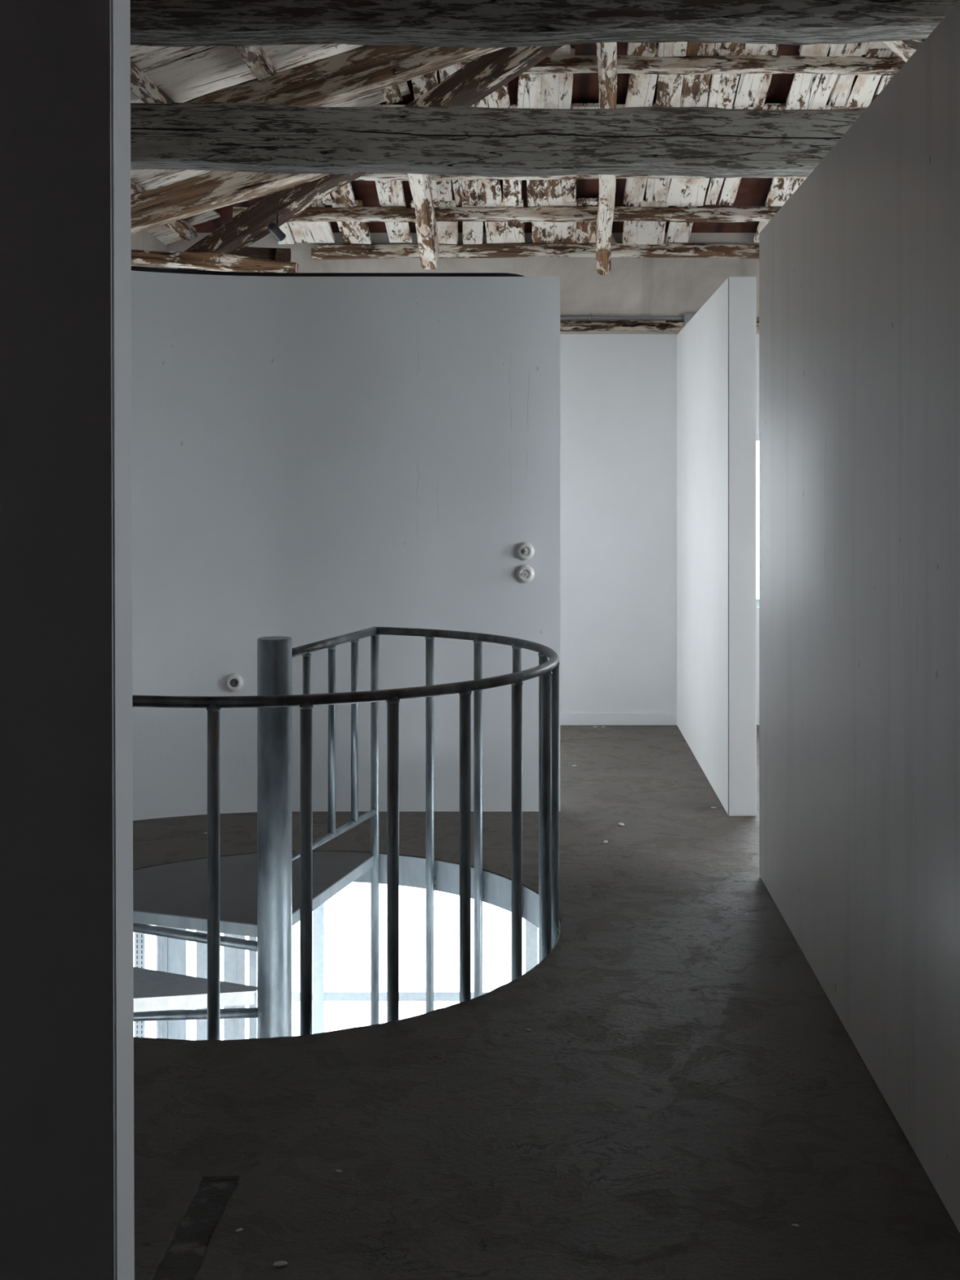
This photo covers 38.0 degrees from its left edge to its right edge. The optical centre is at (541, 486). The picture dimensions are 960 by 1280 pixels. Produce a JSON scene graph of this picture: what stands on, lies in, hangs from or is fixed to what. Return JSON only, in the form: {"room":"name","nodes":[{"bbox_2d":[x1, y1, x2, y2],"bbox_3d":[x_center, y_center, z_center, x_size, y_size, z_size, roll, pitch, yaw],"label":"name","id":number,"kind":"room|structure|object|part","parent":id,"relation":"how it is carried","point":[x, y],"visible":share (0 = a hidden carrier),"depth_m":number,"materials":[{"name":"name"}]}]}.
{"room":"stair landing","nodes":[
{"label":"stair landing","id":0,"kind":"room"},
{"bbox_2d":[0,0,134,1279],"bbox_3d":[-1.643,0.275,2.485,1.801,2.689,0.110,0,0,0],"label":"wall","id":1,"kind":"structure","parent":0,"point":[67,1031],"depth_m":2.43,"materials":[{"name":"white paint"}]},
{"bbox_2d":[130,231,167,268],"bbox_3d":[-2.643,-1.415,3.588,0.200,0.691,11.713,0,0,0],"label":"wall","id":2,"kind":"structure","parent":0,"point":[144,241],"depth_m":8.97,"materials":[{"name":"beige paint"}]},
{"bbox_2d":[130,249,297,272],"bbox_3d":[-2.097,-1.377,8.547,1.179,0.168,0.168,0,0,-5],"label":"plate","id":3,"kind":"object","parent":2,"relation":"attached to","point":[197,260],"visible":0.72,"depth_m":8.49,"materials":[{"name":"wood"}]},
{"bbox_2d":[129,0,959,48],"bbox_3d":[0.745,-1.531,4.342,6.610,0.279,0.236,0,0,0],"label":"tie beam","id":4,"kind":"structure","parent":2,"relation":"attached to","point":[471,24],"depth_m":4.25,"materials":[{"name":"grey wood"}]},
{"bbox_2d":[133,882,538,1039],"bbox_3d":[0.000,4.920,20.000,60.000,0.200,80.000,0,0,0],"label":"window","id":5,"kind":"structure","parent":0,"point":[348,912],"depth_m":14.42,"materials":[{"name":"white glass"}]},
{"bbox_2d":[130,270,559,820],"bbox_3d":[-1.312,0.288,6.838,2.836,2.665,0.502,0,0,-14],"label":"wall","id":6,"kind":"structure","parent":0,"point":[314,459],"depth_m":6.93,"materials":[{"name":"white paint"}]},
{"bbox_2d":[224,673,243,692],"bbox_3d":[-1.525,0.973,6.887,0.092,0.092,0.023,0,0,-11],"label":"wall socket","id":7,"kind":"object","parent":6,"relation":"attached to","point":[233,682],"visible":1,"depth_m":6.88,"materials":[{"name":"white plastic"}]},
{"bbox_2d":[229,679,237,686],"bbox_3d":[-1.525,0.973,6.884,0.039,0.039,0.001,0,0,-11],"label":"socket","id":8,"kind":"object","parent":7,"relation":"attached to","point":[232,681],"depth_m":6.88,"materials":[{"name":"grey plastic"}]},
{"bbox_2d":[130,266,524,276],"bbox_3d":[-1.267,-1.060,6.894,2.370,0.028,0.353,0,0,-12],"label":"cable trunking","id":9,"kind":"object","parent":6,"relation":"on","point":[132,268],"visible":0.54,"depth_m":6.96,"materials":[{"name":"black metal"}]},
{"bbox_2d":[515,542,534,560],"bbox_3d":[-0.082,0.323,6.913,0.092,0.092,0.036,0,0,0],"label":"switch","id":10,"kind":"object","parent":6,"relation":"attached to","point":[525,551],"visible":1,"depth_m":6.91,"materials":[{"name":"white plastic"}]},
{"bbox_2d":[515,564,534,582],"bbox_3d":[-0.082,0.436,6.913,0.092,0.092,0.036,0,0,0],"label":"switch","id":11,"kind":"object","parent":6,"relation":"attached to","point":[524,573],"visible":1,"depth_m":6.91,"materials":[{"name":"white plastic"}]},
{"bbox_2d":[167,232,759,724],"bbox_3d":[0.672,-0.066,9.545,6.831,3.371,0.200,0,0,0],"label":"wall","id":12,"kind":"structure","parent":0,"point":[618,392],"depth_m":9.45,"materials":[{"name":"white paint"}]},
{"bbox_2d":[311,242,759,259],"bbox_3d":[1.166,-1.592,9.419,5.443,0.109,0.105,0,0,0],"label":"purlin","id":13,"kind":"object","parent":12,"relation":"attached to","point":[528,249],"visible":0.6,"depth_m":9.39,"materials":[{"name":"wood"}]},
{"bbox_2d":[560,712,676,724],"bbox_3d":[0.458,1.577,9.440,0.916,0.085,0.010,0,0,0],"label":"baseboard","id":14,"kind":"structure","parent":12,"relation":"attached to","point":[566,718],"depth_m":9.43,"materials":[{"name":"white paint"}]},
{"bbox_2d":[560,320,759,331],"bbox_3d":[0.672,-1.090,9.413,6.391,0.075,0.067,0,0,0],"label":"beam","id":15,"kind":"structure","parent":12,"relation":"attached to","point":[582,325],"depth_m":9.41,"materials":[{"name":"brown wood"}]},
{"bbox_2d":[560,312,759,320],"bbox_3d":[1.579,-1.147,9.429,3.969,0.056,0.031,0,0,0],"label":"conduit pipe","id":16,"kind":"object","parent":12,"relation":"attached to","point":[590,317],"visible":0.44,"depth_m":9.42,"materials":[{"name":"grey metal"}]},
{"bbox_2d":[683,312,696,322],"bbox_3d":[1.030,-1.137,9.414,0.135,0.065,0.059,0,0,0],"label":"junction box","id":17,"kind":"object","parent":12,"relation":"attached to","point":[687,316],"visible":0.49,"depth_m":9.38,"materials":[{"name":"grey plastic"}]},
{"bbox_2d":[756,433,759,606],"bbox_3d":[2.228,0.230,9.515,1.863,1.180,0.060,0,0,0],"label":"window","id":18,"kind":"structure","parent":12,"relation":"in","point":[757,434],"depth_m":9.48,"materials":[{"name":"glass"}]},
{"bbox_2d":[129,41,898,244],"bbox_3d":[0.891,-2.245,3.598,7.614,1.264,12.380,0,0,0],"label":"ceiling","id":19,"kind":"structure","parent":0,"point":[184,73],"depth_m":7.84,"materials":[{"name":"white wood"}]},
{"bbox_2d":[177,44,567,270],"bbox_3d":[-0.753,-1.956,7.625,4.526,1.169,0.172,0,0,45],"label":"rafter","id":20,"kind":"object","parent":19,"relation":"attached to","point":[485,74],"visible":0.49,"depth_m":7.99,"materials":[{"name":"wood"}]},
{"bbox_2d":[130,170,329,235],"bbox_3d":[-1.735,-1.696,7.823,1.507,0.622,0.164,0,0,-1],"label":"rafter","id":21,"kind":"object","parent":20,"relation":"attached to","point":[151,209],"visible":0.53,"depth_m":7.75,"materials":[{"name":"brown wood"}]},
{"bbox_2d":[235,45,276,79],"bbox_3d":[-1.306,-1.967,6.166,0.114,0.108,3.908,0,0,0],"label":"batten","id":22,"kind":"object","parent":21,"relation":"on","point":[254,56],"visible":0.22,"depth_m":6.34,"materials":[{"name":"white wood"}]},
{"bbox_2d":[226,246,290,262],"bbox_3d":[-1.905,-1.481,8.886,0.736,0.171,0.136,0,0,36],"label":"beam","id":23,"kind":"structure","parent":20,"relation":"attached to","point":[271,254],"depth_m":8.70,"materials":[{"name":"brown wood"}]},
{"bbox_2d":[267,208,286,242],"bbox_3d":[-1.575,-1.554,8.264,0.064,0.197,0.130,0,0,25],"label":"spotlight","id":24,"kind":"object","parent":20,"relation":"attached to","point":[280,237],"visible":1,"depth_m":8.25,"materials":[{"name":"black metal"}]},
{"bbox_2d":[183,44,505,106],"bbox_3d":[-1.143,-1.885,6.628,2.747,1.035,0.177,0,0,0],"label":"rafter","id":25,"kind":"object","parent":20,"relation":"attached to","point":[364,69],"visible":0.38,"depth_m":6.56,"materials":[{"name":"brown wood"}]},
{"bbox_2d":[130,60,174,103],"bbox_3d":[-1.809,-1.808,6.417,0.127,0.108,4.410,0,0,0],"label":"batten","id":26,"kind":"object","parent":25,"relation":"on","point":[141,85],"visible":0.11,"depth_m":6.25,"materials":[{"name":"white wood"}]},
{"bbox_2d":[130,180,197,241],"bbox_3d":[-2.311,-1.651,6.668,0.118,0.110,4.912,0,0,0],"label":"batten","id":27,"kind":"object","parent":25,"relation":"on","point":[182,228],"visible":0.2,"depth_m":8.79,"materials":[{"name":"brown wood"}]},
{"bbox_2d":[381,84,402,105],"bbox_3d":[-0.802,-2.126,5.914,0.118,0.102,3.404,0,0,0],"label":"batten","id":28,"kind":"object","parent":25,"relation":"on","point":[392,94],"visible":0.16,"depth_m":7.46,"materials":[{"name":"white wood"}]},
{"bbox_2d":[407,173,439,269],"bbox_3d":[-0.725,-1.751,8.449,0.127,0.642,1.548,0,0,0],"label":"rafter","id":29,"kind":"object","parent":20,"relation":"attached to","point":[420,184],"visible":0.63,"depth_m":8.55,"materials":[{"name":"white wood"}]},
{"bbox_2d":[232,206,782,222],"bbox_3d":[0.893,-1.747,8.929,5.741,0.103,0.102,0,0,0],"label":"purlin","id":30,"kind":"object","parent":19,"relation":"attached to","point":[564,214],"visible":0.59,"depth_m":8.90,"materials":[{"name":"brown wood"}]},
{"bbox_2d":[354,172,808,181],"bbox_3d":[0.893,-1.907,8.419,4.721,0.110,0.098,0,0,0],"label":"purlin","id":31,"kind":"object","parent":19,"relation":"attached to","point":[368,176],"visible":0.15,"depth_m":8.41,"materials":[{"name":"white wood"}]},
{"bbox_2d":[595,42,617,275],"bbox_3d":[0.355,-1.973,7.722,0.122,1.148,3.143,0,0,2],"label":"rafter","id":32,"kind":"object","parent":19,"relation":"attached to","point":[606,52],"visible":0.61,"depth_m":8.14,"materials":[{"name":"white wood"}]},
{"bbox_2d":[460,54,905,75],"bbox_3d":[0.893,-2.236,7.383,2.644,0.100,0.090,0,0,0],"label":"purlin","id":33,"kind":"object","parent":19,"relation":"attached to","point":[551,64],"visible":0.66,"depth_m":7.36,"materials":[{"name":"white wood"}]},
{"bbox_2d":[133,724,959,1279],"bbox_3d":[0.324,1.687,3.588,7.528,0.133,12.113,0,0,0],"label":"floor","id":34,"kind":"structure","parent":0,"point":[684,1091],"depth_m":3.66,"materials":[{"name":"concrete"}]},
{"bbox_2d":[273,1261,287,1266],"bbox_3d":[-0.543,1.617,2.895,0.030,0.005,0.019,0,0,-12],"label":"crumb","id":35,"kind":"object","parent":34,"relation":"on","point":[277,1264],"visible":1,"depth_m":2.89,"materials":[{"name":"grey"}]},
{"bbox_2d":[676,0,959,1232],"bbox_3d":[0.979,0.281,6.115,0.151,2.678,6.658,0,0,0],"label":"wall","id":36,"kind":"structure","parent":0,"point":[860,267],"depth_m":4.02,"materials":[{"name":"white paint"}]},
{"bbox_3d":[0.324,4.720,5.370,7.128,0.200,8.149,0,0,0],"label":"floor","id":37,"kind":"structure","parent":0,"visible":0},
{"bbox_2d":[133,932,146,1037],"bbox_3d":[-2.483,3.188,8.610,0.064,2.864,0.051,0,0,0],"label":"upright","id":38,"kind":"object","parent":37,"relation":"on","point":[140,940],"visible":0.11,"depth_m":8.59,"materials":[{"name":"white metal"}]},
{"bbox_2d":[155,925,168,1039],"bbox_3d":[-2.345,3.188,8.606,0.068,2.864,0.060,0,0,0],"label":"channel","id":39,"kind":"object","parent":37,"relation":"on","point":[162,943],"visible":0.02,"depth_m":8.59,"materials":[{"name":"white metal"}]},
{"bbox_2d":[168,927,188,1039],"bbox_3d":[-2.250,3.188,8.611,0.114,2.864,0.070,0,0,0],"label":"channel","id":40,"kind":"object","parent":37,"relation":"on","point":[178,949],"visible":0.02,"depth_m":8.59,"materials":[{"name":"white metal"}]},
{"bbox_2d":[195,929,221,1039],"bbox_3d":[-2.062,3.188,8.606,0.144,2.864,0.040,0,0,0],"label":"channel","id":41,"kind":"object","parent":37,"relation":"on","point":[201,948],"visible":0.02,"depth_m":8.59,"materials":[{"name":"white metal"}]},
{"bbox_2d":[223,933,246,1039],"bbox_3d":[-1.899,3.188,8.606,0.131,2.864,0.060,0,0,0],"label":"channel","id":42,"kind":"object","parent":37,"relation":"on","point":[234,959],"visible":0.02,"depth_m":8.59,"materials":[{"name":"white metal"}]},
{"bbox_2d":[248,936,257,1038],"bbox_3d":[-1.784,3.188,8.606,0.047,2.864,0.040,0,0,0],"label":"channel","id":43,"kind":"object","parent":37,"relation":"on","point":[252,954],"visible":0.1,"depth_m":8.59,"materials":[{"name":"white metal"}]},
{"bbox_2d":[132,626,560,1040],"bbox_3d":[-0.985,2.590,5.129,2.108,4.061,2.108,0,0,-5],"label":"spiral staircase","id":44,"kind":"structure","parent":37,"relation":"on","point":[262,895],"depth_m":5.11,"materials":[{"name":"metal"}]},
{"bbox_3d":[-0.985,2.589,5.129,0.126,4.061,0.126,0,0,0],"label":"post","id":45,"kind":"part","parent":44,"relation":"part of","materials":[{"name":"metal"}]},
{"bbox_3d":[-0.853,1.419,5.659,0.027,0.056,0.974,0,0,14],"label":"rail","id":46,"kind":"part","parent":44,"relation":"part of","materials":[{"name":"metal"}]},
{"bbox_3d":[-0.852,0.634,5.662,0.034,0.038,0.980,0,0,14],"label":"handrail","id":47,"kind":"part","parent":44,"relation":"part of","materials":[{"name":"metal"}]},
{"bbox_3d":[-0.985,0.636,5.113,2.097,0.034,2.066,0,0,0],"label":"handrail","id":48,"kind":"part","parent":44,"relation":"part of","materials":[{"name":"metal"}]},
{"bbox_3d":[0.324,3.287,9.545,7.528,3.065,0.200,0,0,0],"label":"wall","id":49,"kind":"structure","parent":0,"visible":0},
{"bbox_2d":[188,902,537,1039],"bbox_3d":[-1.215,3.100,9.515,3.564,2.280,0.060,0,0,0],"label":"window","id":50,"kind":"structure","parent":49,"relation":"in","point":[320,995],"depth_m":9.48,"materials":[{"name":"white metal"}]},
{"bbox_3d":[3.988,-0.085,3.588,0.200,3.410,11.713,0,0,0],"label":"wall","id":51,"kind":"structure","parent":0,"visible":0},
{"bbox_2d":[130,102,866,177],"bbox_3d":[0.747,-1.526,6.184,6.610,0.295,0.237,1,0,0],"label":"tie beam","id":52,"kind":"structure","parent":51,"relation":"attached to","point":[245,137],"depth_m":6.09,"materials":[{"name":"grey wood"}]},
{"bbox_2d":[882,40,916,62],"bbox_3d":[2.506,-1.991,7.591,4.432,1.126,0.150,0,0,-45],"label":"rafter","id":53,"kind":"object","parent":51,"relation":"attached to","point":[904,51],"visible":0.08,"depth_m":6.85,"materials":[{"name":"white wood"}]},
{"bbox_2d":[902,39,925,49],"bbox_3d":[2.780,-1.898,6.787,2.676,0.962,0.150,0,0,0],"label":"rafter","id":54,"kind":"object","parent":53,"relation":"attached to","point":[915,44],"visible":0.07,"depth_m":6.76,"materials":[{"name":"brown wood"}]}
]}

